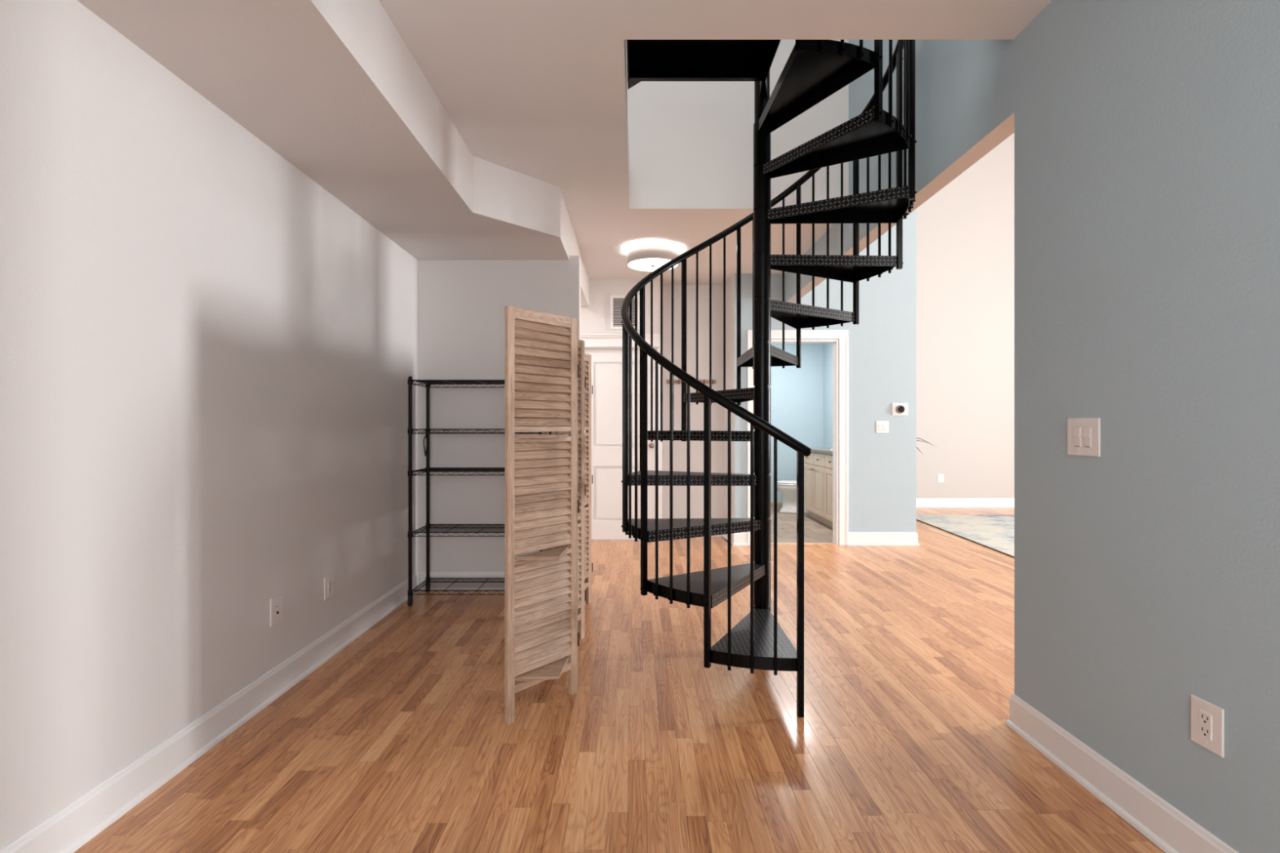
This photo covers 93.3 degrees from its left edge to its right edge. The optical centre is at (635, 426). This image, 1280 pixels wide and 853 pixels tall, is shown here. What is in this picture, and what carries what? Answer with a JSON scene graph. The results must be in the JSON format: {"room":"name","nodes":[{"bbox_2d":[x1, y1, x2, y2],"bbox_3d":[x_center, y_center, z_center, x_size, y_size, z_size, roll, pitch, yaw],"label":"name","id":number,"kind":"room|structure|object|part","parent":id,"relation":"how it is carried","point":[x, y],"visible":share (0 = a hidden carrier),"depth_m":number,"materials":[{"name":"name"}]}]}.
{"room":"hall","nodes":[
{"label":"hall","id":0,"kind":"room"},
{"bbox_2d":[0,0,417,849],"bbox_3d":[-1.663,-0.175,0.722,0.113,2.750,7.444,0,0,0],"label":"wall","id":1,"kind":"structure","parent":0,"point":[208,357],"depth_m":2.02,"materials":[{"name":"white paint"}]},
{"bbox_2d":[0,572,419,852],"bbox_3d":[-1.595,1.135,0.772,0.023,0.130,7.344,0,0,0],"label":"baseboard","id":2,"kind":"structure","parent":1,"relation":"attached to","point":[67,830],"depth_m":2.13,"materials":[{"name":"white wood"}]},
{"bbox_2d":[270,593,282,626],"bbox_3d":[-1.601,0.818,2.694,0.012,0.122,0.088,0,0,0],"label":"socket","id":3,"kind":"object","parent":1,"relation":"attached to","point":[276,602],"visible":1,"depth_m":2.69,"materials":[{"name":"white plastic"}]},
{"bbox_2d":[76,0,568,260],"bbox_3d":[-1.050,-1.387,0.722,1.115,0.324,7.444,0,0,0],"label":"soffit","id":4,"kind":"object","parent":1,"relation":"attached to","point":[332,87],"depth_m":2.43,"materials":[{"name":"white paint"}]},
{"bbox_2d":[324,573,333,600],"bbox_3d":[-1.602,0.838,3.155,0.009,0.118,0.088,0,0,0],"label":"wall outlet","id":5,"kind":"object","parent":1,"relation":"attached to","point":[328,580],"visible":1,"depth_m":3.15,"materials":[{"name":"white plastic"}]},
{"bbox_2d":[328,579,331,594],"bbox_3d":[-1.600,0.838,3.155,0.004,0.067,0.033,0,0,0],"label":"receptacle","id":6,"kind":"object","parent":5,"relation":"attached to","point":[329,580],"depth_m":3.16,"materials":[{"name":"white plastic"}]},
{"bbox_2d":[417,216,580,587],"bbox_3d":[-1.069,-0.175,4.502,1.302,2.750,0.115,0,0,0],"label":"wall","id":7,"kind":"structure","parent":0,"point":[461,304],"depth_m":4.44,"materials":[{"name":"white paint"}]},
{"bbox_2d":[420,572,504,588],"bbox_3d":[-0.989,1.135,4.490,1.188,0.130,0.138,0,0,0],"label":"baseboard","id":8,"kind":"structure","parent":7,"relation":"attached to","point":[423,575],"depth_m":4.43,"materials":[{"name":"white"}]},
{"bbox_2d":[570,222,589,306],"bbox_3d":[-0.542,-1.403,5.444,0.100,0.293,1.771,0,0,0],"label":"wall","id":9,"kind":"structure","parent":0,"point":[575,249],"depth_m":5.63,"materials":[{"name":"white paint"}]},
{"bbox_2d":[73,506,1165,852],"bbox_3d":[3.425,1.299,3.050,10.350,0.202,12.100,0,0,0],"label":"floor","id":10,"kind":"structure","parent":0,"point":[400,741],"depth_m":2.31,"materials":[{"name":"brown wood"}]},
{"bbox_2d":[407,376,551,605],"bbox_3d":[-1.070,0.432,4.213,0.914,1.534,0.394,0,0,0],"label":"wire shelving rack","id":11,"kind":"object","parent":10,"relation":"on","point":[427,383],"visible":0.47,"depth_m":4.12,"materials":[{"name":"black metal"}]},
{"bbox_3d":[-1.510,0.398,4.040,0.028,1.465,0.028,0,0,0],"label":"post","id":12,"kind":"part","parent":11,"relation":"part of","materials":[{"name":"black metal"}]},
{"bbox_2d":[422,433,427,456],"bbox_3d":[-1.521,0.131,4.364,0.031,0.176,0.011,0,0,0],"label":"cord","id":13,"kind":"object","parent":11,"relation":"hanging from","point":[424,449],"visible":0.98,"depth_m":4.36,"materials":[{"name":"black plastic"}]},
{"bbox_3d":[-1.510,0.398,4.385,0.028,1.465,0.028,0,0,0],"label":"post","id":14,"kind":"part","parent":11,"relation":"part of","materials":[{"name":"black metal"}]},
{"bbox_3d":[-1.070,-0.298,4.213,0.914,0.036,0.377,0,0,0],"label":"shelf","id":15,"kind":"part","parent":11,"relation":"part of","materials":[{"name":"black metal"}]},
{"bbox_3d":[-1.070,0.312,4.213,0.914,0.036,0.377,0,0,0],"label":"shelf","id":16,"kind":"part","parent":11,"relation":"part of","materials":[{"name":"black metal"}]},
{"bbox_3d":[-1.070,0.722,4.213,0.914,0.036,0.377,0,0,0],"label":"shelf","id":17,"kind":"part","parent":11,"relation":"part of","materials":[{"name":"black metal"}]},
{"bbox_3d":[-1.070,1.112,4.213,0.914,0.036,0.377,0,0,0],"label":"shelf","id":18,"kind":"part","parent":11,"relation":"part of","materials":[{"name":"black metal"}]},
{"bbox_3d":[-1.070,0.032,4.213,0.914,0.036,0.377,0,0,0],"label":"shelf","id":19,"kind":"part","parent":11,"relation":"part of","materials":[{"name":"black metal"}]},
{"bbox_2d":[504,305,592,724],"bbox_3d":[-0.414,0.356,3.412,0.281,1.687,1.962,0,0,-1],"label":"folding screen","id":20,"kind":"object","parent":10,"relation":"on","point":[548,477],"visible":1,"depth_m":2.58,"materials":[{"name":"brown wood"}]},
{"bbox_2d":[515,434,568,438],"bbox_3d":[-0.351,0.041,2.547,0.130,0.014,0.310,0,0,40],"label":"slat","id":21,"kind":"object","parent":20,"relation":"attached to","point":[526,436],"depth_m":2.48,"materials":[{"name":"brown wood"}]},
{"bbox_2d":[515,546,568,560],"bbox_3d":[-0.351,0.541,2.547,0.130,0.014,0.310,0,0,40],"label":"slat","id":22,"kind":"object","parent":20,"relation":"attached to","point":[557,553],"depth_m":2.52,"materials":[{"name":"brown wood"}]},
{"bbox_2d":[515,655,568,680],"bbox_3d":[-0.351,1.034,2.547,0.130,0.014,0.310,0,0,40],"label":"slat","id":23,"kind":"object","parent":20,"relation":"attached to","point":[553,670],"depth_m":2.52,"materials":[{"name":"brown wood"}]},
{"bbox_3d":[-0.373,0.356,2.909,0.020,1.687,0.401,0,0,-30],"label":"panel","id":24,"kind":"part","parent":20,"relation":"part of","materials":[{"name":"brown wood"}]},
{"bbox_3d":[-0.388,0.356,3.261,0.020,1.687,0.388,0,0,26],"label":"panel","id":25,"kind":"part","parent":20,"relation":"part of","materials":[{"name":"brown wood"}]},
{"bbox_3d":[-0.405,0.356,3.953,0.020,1.687,0.379,0,0,30],"label":"panel","id":26,"kind":"part","parent":20,"relation":"part of","materials":[{"name":"brown wood"}]},
{"bbox_2d":[621,40,916,717],"bbox_3d":[0.676,-0.787,3.210,1.513,3.975,1.572,0,0,0],"label":"spiral staircase","id":27,"kind":"structure","parent":10,"relation":"on","point":[814,70],"depth_m":3.05,"materials":[{"name":"black metal"}]},
{"bbox_3d":[-0.063,-0.022,3.239,0.030,1.175,0.025,0,0,0],"label":"post","id":28,"kind":"part","parent":27,"relation":"part of","materials":[{"name":"black metal"}]},
{"bbox_3d":[0.036,-0.258,3.609,0.030,1.175,0.025,0,0,30],"label":"post","id":29,"kind":"part","parent":27,"relation":"part of","materials":[{"name":"black metal"}]},
{"bbox_3d":[0.036,0.212,2.869,0.030,1.175,0.025,0,0,-30],"label":"post","id":30,"kind":"part","parent":27,"relation":"part of","materials":[{"name":"black metal"}]},
{"bbox_3d":[0.306,-0.492,3.879,0.025,1.175,0.030,0,0,-30],"label":"post","id":31,"kind":"part","parent":27,"relation":"part of","materials":[{"name":"black metal"}]},
{"bbox_3d":[0.305,-1.852,2.740,0.699,0.006,0.631,0,0,0],"label":"landing plate","id":32,"kind":"part","parent":27,"relation":"part of","materials":[{"name":"black metal"}]},
{"bbox_3d":[0.305,-1.797,2.739,0.697,0.104,0.630,0,0,0],"label":"landing frame","id":33,"kind":"part","parent":27,"relation":"part of","materials":[{"name":"black metal"}]},
{"bbox_3d":[0.306,0.448,2.599,0.025,1.175,0.030,0,0,30],"label":"post","id":34,"kind":"part","parent":27,"relation":"part of","materials":[{"name":"black metal"}]},
{"bbox_3d":[0.676,-0.728,3.978,0.025,1.175,0.030,0,0,0],"label":"post","id":35,"kind":"part","parent":27,"relation":"part of","materials":[{"name":"black metal"}]},
{"bbox_3d":[0.676,-1.313,3.239,1.514,2.878,1.514,0,0,0],"label":"handrail","id":36,"kind":"part","parent":27,"relation":"part of","materials":[{"name":"black metal"}]},
{"bbox_3d":[1.046,-0.963,3.879,0.025,1.175,0.030,0,0,30],"label":"post","id":37,"kind":"part","parent":27,"relation":"part of","materials":[{"name":"black metal"}]},
{"bbox_3d":[0.676,-2.138,2.500,0.025,1.175,0.030,0,0,0],"label":"post","id":38,"kind":"part","parent":27,"relation":"part of","materials":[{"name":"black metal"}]},
{"bbox_3d":[0.681,0.647,2.500,0.025,1.105,0.031,0,0,0],"label":"post","id":39,"kind":"part","parent":27,"relation":"part of","materials":[{"name":"black metal"}]},
{"bbox_3d":[1.316,-1.198,3.609,0.030,1.175,0.025,0,0,-30],"label":"post","id":40,"kind":"part","parent":27,"relation":"part of","materials":[{"name":"black metal"}]},
{"bbox_3d":[1.046,-1.903,2.599,0.025,1.175,0.030,0,0,-30],"label":"post","id":41,"kind":"part","parent":27,"relation":"part of","materials":[{"name":"black metal"}]},
{"bbox_3d":[1.415,-1.433,3.239,0.030,1.175,0.025,0,0,0],"label":"post","id":42,"kind":"part","parent":27,"relation":"part of","materials":[{"name":"black metal"}]},
{"bbox_3d":[1.316,-1.667,2.869,0.030,1.175,0.025,0,0,30],"label":"post","id":43,"kind":"part","parent":27,"relation":"part of","materials":[{"name":"black metal"}]},
{"bbox_2d":[777,480,808,514],"bbox_3d":[2.315,0.824,8.400,0.750,0.747,0.420,0,0,0],"label":"toilet","id":44,"kind":"object","parent":10,"relation":"on","point":[788,488],"visible":0.35,"depth_m":8.30,"materials":[{"name":"white ceramic"}]},
{"bbox_3d":[2.220,0.797,8.400,0.560,0.025,0.370,0,0,0],"label":"seat","id":45,"kind":"part","parent":44,"relation":"part of","materials":[{"name":"white plastic"}]},
{"bbox_3d":[2.220,0.770,8.400,0.560,0.028,0.370,0,0,0],"label":"lid","id":46,"kind":"part","parent":44,"relation":"part of","materials":[{"name":"white ceramic"}]},
{"bbox_2d":[804,452,832,528],"bbox_3d":[2.464,0.761,7.165,0.502,0.873,1.840,0,0,0],"label":"vanity cabinet","id":47,"kind":"object","parent":10,"relation":"on","point":[818,467],"visible":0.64,"depth_m":7.40,"materials":[{"name":"beige wood"}]},
{"bbox_3d":[2.241,0.790,7.855,0.006,0.590,0.448,0,0,0],"label":"raised panel","id":48,"kind":"part","parent":47,"relation":"part of","materials":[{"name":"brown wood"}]},
{"bbox_3d":[2.252,0.407,7.855,0.015,0.145,0.448,0,0,0],"label":"drawer","id":49,"kind":"part","parent":47,"relation":"part of","materials":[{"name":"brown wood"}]},
{"bbox_3d":[2.252,0.790,7.855,0.015,0.590,0.448,0,0,0],"label":"door","id":50,"kind":"part","parent":47,"relation":"part of","materials":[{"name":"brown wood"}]},
{"bbox_3d":[2.241,0.790,7.395,0.006,0.590,0.448,0,0,0],"label":"raised panel","id":51,"kind":"part","parent":47,"relation":"part of","materials":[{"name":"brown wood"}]},
{"bbox_3d":[2.252,0.407,7.395,0.015,0.145,0.448,0,0,0],"label":"drawer","id":52,"kind":"part","parent":47,"relation":"part of","materials":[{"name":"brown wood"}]},
{"bbox_3d":[2.252,0.790,7.395,0.015,0.590,0.448,0,0,0],"label":"door","id":53,"kind":"part","parent":47,"relation":"part of","materials":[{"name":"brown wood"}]},
{"bbox_2d":[809,447,832,454],"bbox_3d":[2.474,0.262,7.176,0.488,0.124,1.859,0,0,0],"label":"countertop","id":54,"kind":"structure","parent":47,"relation":"on","point":[828,451],"depth_m":7.45,"materials":[{"name":"white stone"}]},
{"bbox_3d":[2.241,0.790,6.935,0.006,0.590,0.448,0,0,0],"label":"raised panel","id":55,"kind":"part","parent":47,"relation":"part of","materials":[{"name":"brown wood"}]},
{"bbox_3d":[2.252,0.407,6.935,0.015,0.145,0.448,0,0,0],"label":"drawer","id":56,"kind":"part","parent":47,"relation":"part of","materials":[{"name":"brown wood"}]},
{"bbox_3d":[2.252,0.790,6.935,0.015,0.590,0.448,0,0,0],"label":"door","id":57,"kind":"part","parent":47,"relation":"part of","materials":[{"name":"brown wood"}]},
{"bbox_2d":[848,532,919,545],"bbox_3d":[2.505,1.135,7.538,0.717,0.130,2.883,0,0,0],"label":"baseboard","id":58,"kind":"structure","parent":10,"relation":"on","point":[854,538],"depth_m":6.11,"materials":[{"name":"white"}]},
{"bbox_2d":[915,437,933,453],"bbox_3d":[3.293,0.663,7.720,0.905,1.072,0.507,0,0,0],"label":"potted plant","id":59,"kind":"object","parent":10,"relation":"on","point":[916,437],"visible":0.06,"depth_m":7.63,"materials":[{"name":"green plant"}]},
{"bbox_2d":[915,514,1014,557],"bbox_3d":[4.736,1.194,6.674,2.412,0.011,2.912,0,0,4],"label":"area rug","id":60,"kind":"object","parent":10,"relation":"on","point":[995,532],"visible":0.17,"depth_m":7.09,"materials":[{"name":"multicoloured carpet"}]},
{"bbox_2d":[580,278,660,333],"bbox_3d":[-0.811,-0.175,6.525,2.177,2.750,0.390,0,0,0],"label":"wall","id":61,"kind":"structure","parent":0,"point":[595,318],"depth_m":6.33,"materials":[{"name":"white paint"}]},
{"bbox_2d":[584,349,656,539],"bbox_3d":[-0.163,0.190,6.359,0.759,2.004,0.103,0,0,0],"label":"door","id":62,"kind":"structure","parent":61,"relation":"in","point":[606,364],"depth_m":6.38,"materials":[{"name":"white wood"}]},
{"bbox_3d":[-0.163,-0.230,6.388,0.569,0.900,0.016,0,0,0],"label":"panel","id":63,"kind":"part","parent":62,"relation":"part of","materials":[{"name":"white wood"}]},
{"bbox_3d":[-0.163,0.710,6.388,0.569,0.580,0.016,0,0,0],"label":"panel","id":64,"kind":"part","parent":62,"relation":"part of","materials":[{"name":"white wood"}]},
{"bbox_3d":[0.162,0.200,6.341,0.060,0.060,0.068,0,0,0],"label":"knob","id":65,"kind":"part","parent":62,"relation":"part of","materials":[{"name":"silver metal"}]},
{"bbox_2d":[580,333,662,518],"bbox_3d":[-0.186,0.117,6.365,0.927,2.165,0.170,0,0,0],"label":"trim","id":66,"kind":"structure","parent":61,"relation":"attached to","point":[592,341],"depth_m":6.31,"materials":[{"name":"white wood"}]},
{"bbox_2d":[610,295,639,328],"bbox_3d":[-0.112,-1.195,6.323,0.312,0.350,0.014,0,0,0],"label":"air vent","id":67,"kind":"object","parent":61,"relation":"in","point":[616,301],"visible":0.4,"depth_m":6.32,"materials":[{"name":"white metal"}]},
{"bbox_2d":[662,284,724,518],"bbox_3d":[0.621,-0.175,6.670,0.688,2.750,0.100,0,0,0],"label":"wall","id":68,"kind":"structure","parent":0,"point":[696,411],"depth_m":6.62,"materials":[{"name":"white paint"}]},
{"bbox_2d":[666,378,715,384],"bbox_3d":[0.605,-0.487,6.591,0.540,0.057,0.057,0,0,0],"label":"coat rack","id":69,"kind":"object","parent":68,"relation":"attached to","point":[678,381],"visible":0.5,"depth_m":6.60,"materials":[{"name":"brown wood"}]},
{"bbox_2d":[378,0,1052,284],"bbox_3d":[-0.103,-1.700,1.875,3.234,0.300,9.750,0,0,0],"label":"ceiling","id":70,"kind":"structure","parent":0,"point":[537,89],"depth_m":2.73,"materials":[{"name":"white paint"}]},
{"bbox_2d":[627,244,678,271],"bbox_3d":[0.147,-1.474,5.280,0.444,0.153,0.444,0,0,0],"label":"ceiling light","id":71,"kind":"object","parent":70,"relation":"attached to","point":[646,257],"visible":0.84,"depth_m":5.12,"materials":[{"name":"white glass"}]},
{"bbox_2d":[627,257,677,271],"bbox_3d":[0.147,-1.413,5.280,0.436,0.010,0.436,0,0,0],"label":"diffuser","id":72,"kind":"object","parent":71,"relation":"attached to","point":[636,264],"depth_m":5.22,"materials":[{"name":"white glass"}]},
{"bbox_2d":[724,274,734,518],"bbox_3d":[1.028,-0.175,6.420,0.125,2.750,0.599,0,0,0],"label":"wall","id":73,"kind":"structure","parent":0,"point":[730,284],"depth_m":6.32,"materials":[{"name":"white paint"}]},
{"bbox_2d":[722,532,747,545],"bbox_3d":[1.037,1.135,6.343,0.151,0.130,0.503,0,0,-4],"label":"baseboard","id":74,"kind":"structure","parent":73,"relation":"attached to","point":[741,538],"depth_m":6.11,"materials":[{"name":"white"}]},
{"bbox_2d":[626,40,848,166],"bbox_3d":[-0.103,-3.125,4.350,3.234,2.550,0.100,0,0,0],"label":"wall","id":75,"kind":"structure","parent":0,"point":[670,123],"depth_m":4.30,"materials":[{"name":"white paint"}]},
{"bbox_2d":[769,342,822,502],"bbox_3d":[1.860,-0.150,8.840,1.720,2.700,0.120,0,0,0],"label":"wall","id":76,"kind":"structure","parent":0,"point":[796,393],"depth_m":8.78,"materials":[{"name":"blue paint"}]},
{"bbox_2d":[770,502,782,509],"bbox_3d":[1.910,1.150,7.790,1.580,0.100,1.980,0,0,0],"label":"baseboard","id":77,"kind":"structure","parent":76,"relation":"attached to","point":[779,504],"depth_m":8.77,"materials":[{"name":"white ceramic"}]},
{"bbox_2d":[734,208,915,545],"bbox_3d":[1.920,-1.600,6.180,1.840,5.600,0.120,0,0,0],"label":"wall","id":78,"kind":"structure","parent":0,"point":[882,347],"depth_m":6.12,"materials":[{"name":"blue paint"}]},
{"bbox_2d":[747,329,848,545],"bbox_3d":[1.637,0.113,6.171,1.016,2.175,0.138,0,0,0],"label":"trim","id":79,"kind":"structure","parent":78,"relation":"attached to","point":[842,335],"depth_m":6.11,"materials":[{"name":"white wood"}]},
{"bbox_2d":[770,542,835,544],"bbox_3d":[1.637,1.202,6.178,0.826,0.016,0.035,0,0,0],"label":"trim","id":80,"kind":"structure","parent":78,"relation":"attached to","point":[771,543],"depth_m":6.16,"materials":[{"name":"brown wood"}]},
{"bbox_2d":[875,421,888,432],"bbox_3d":[2.495,0.005,6.114,0.125,0.122,0.012,0,0,0],"label":"light switch","id":81,"kind":"object","parent":78,"relation":"attached to","point":[881,426],"visible":1,"depth_m":6.11,"materials":[{"name":"white plastic"}]},
{"bbox_2d":[892,403,907,415],"bbox_3d":[2.672,-0.174,6.104,0.156,0.124,0.032,0,0,0],"label":"thermostat","id":82,"kind":"object","parent":78,"relation":"attached to","point":[898,409],"visible":1,"depth_m":6.11,"materials":[{"name":"white plastic"}]},
{"bbox_2d":[822,342,832,447],"bbox_3d":[2.780,-1.600,7.570,0.120,5.600,2.660,0,0,0],"label":"wall","id":83,"kind":"structure","parent":0,"point":[827,347],"depth_m":8.57,"materials":[{"name":"blue paint"}]},
{"bbox_2d":[915,132,1014,497],"bbox_3d":[4.800,-1.700,9.050,7.600,5.800,0.100,0,0,0],"label":"wall","id":84,"kind":"structure","parent":0,"point":[965,232],"depth_m":9.00,"materials":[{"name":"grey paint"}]},
{"bbox_2d":[937,474,943,482],"bbox_3d":[4.540,0.770,8.995,0.090,0.120,0.009,0,0,0],"label":"wall outlet","id":85,"kind":"object","parent":84,"relation":"attached to","point":[940,477],"visible":1,"depth_m":8.99,"materials":[{"name":"white plastic"}]},
{"bbox_2d":[915,497,1014,506],"bbox_3d":[5.657,1.135,8.989,5.585,0.130,0.023,0,0,0],"label":"baseboard","id":86,"kind":"structure","parent":84,"relation":"attached to","point":[920,502],"depth_m":8.99,"materials":[{"name":"white"}]},
{"bbox_2d":[785,0,1279,852],"bbox_3d":[1.566,-1.600,1.560,0.104,5.600,9.120,0,0,0],"label":"wall","id":87,"kind":"structure","parent":0,"point":[1147,132],"depth_m":1.80,"materials":[{"name":"blue paint"}]},
{"bbox_2d":[1067,417,1100,457],"bbox_3d":[1.508,0.035,2.040,0.012,0.128,0.145,0,0,0],"label":"light switch","id":88,"kind":"object","parent":87,"relation":"attached to","point":[1083,433],"visible":1,"depth_m":2.03,"materials":[{"name":"white plastic"}]},
{"bbox_2d":[1004,693,1239,852],"bbox_3d":[1.566,1.135,-0.230,0.150,0.130,5.340,0,0,0],"label":"baseboard","id":89,"kind":"structure","parent":87,"relation":"attached to","point":[1169,828],"depth_m":1.89,"materials":[{"name":"white wood"}]},
{"bbox_2d":[1191,694,1224,757],"bbox_3d":[1.509,0.790,1.598,0.009,0.125,0.090,0,0,0],"label":"wall outlet","id":90,"kind":"object","parent":87,"relation":"attached to","point":[1207,719],"visible":1,"depth_m":1.59,"materials":[{"name":"white plastic"}]},
{"bbox_2d":[1199,709,1212,741],"bbox_3d":[1.507,0.790,1.598,0.004,0.067,0.033,0,0,0],"label":"receptacle","id":91,"kind":"object","parent":90,"relation":"attached to","point":[1205,715],"depth_m":1.60,"materials":[{"name":"white plastic"}]}
]}

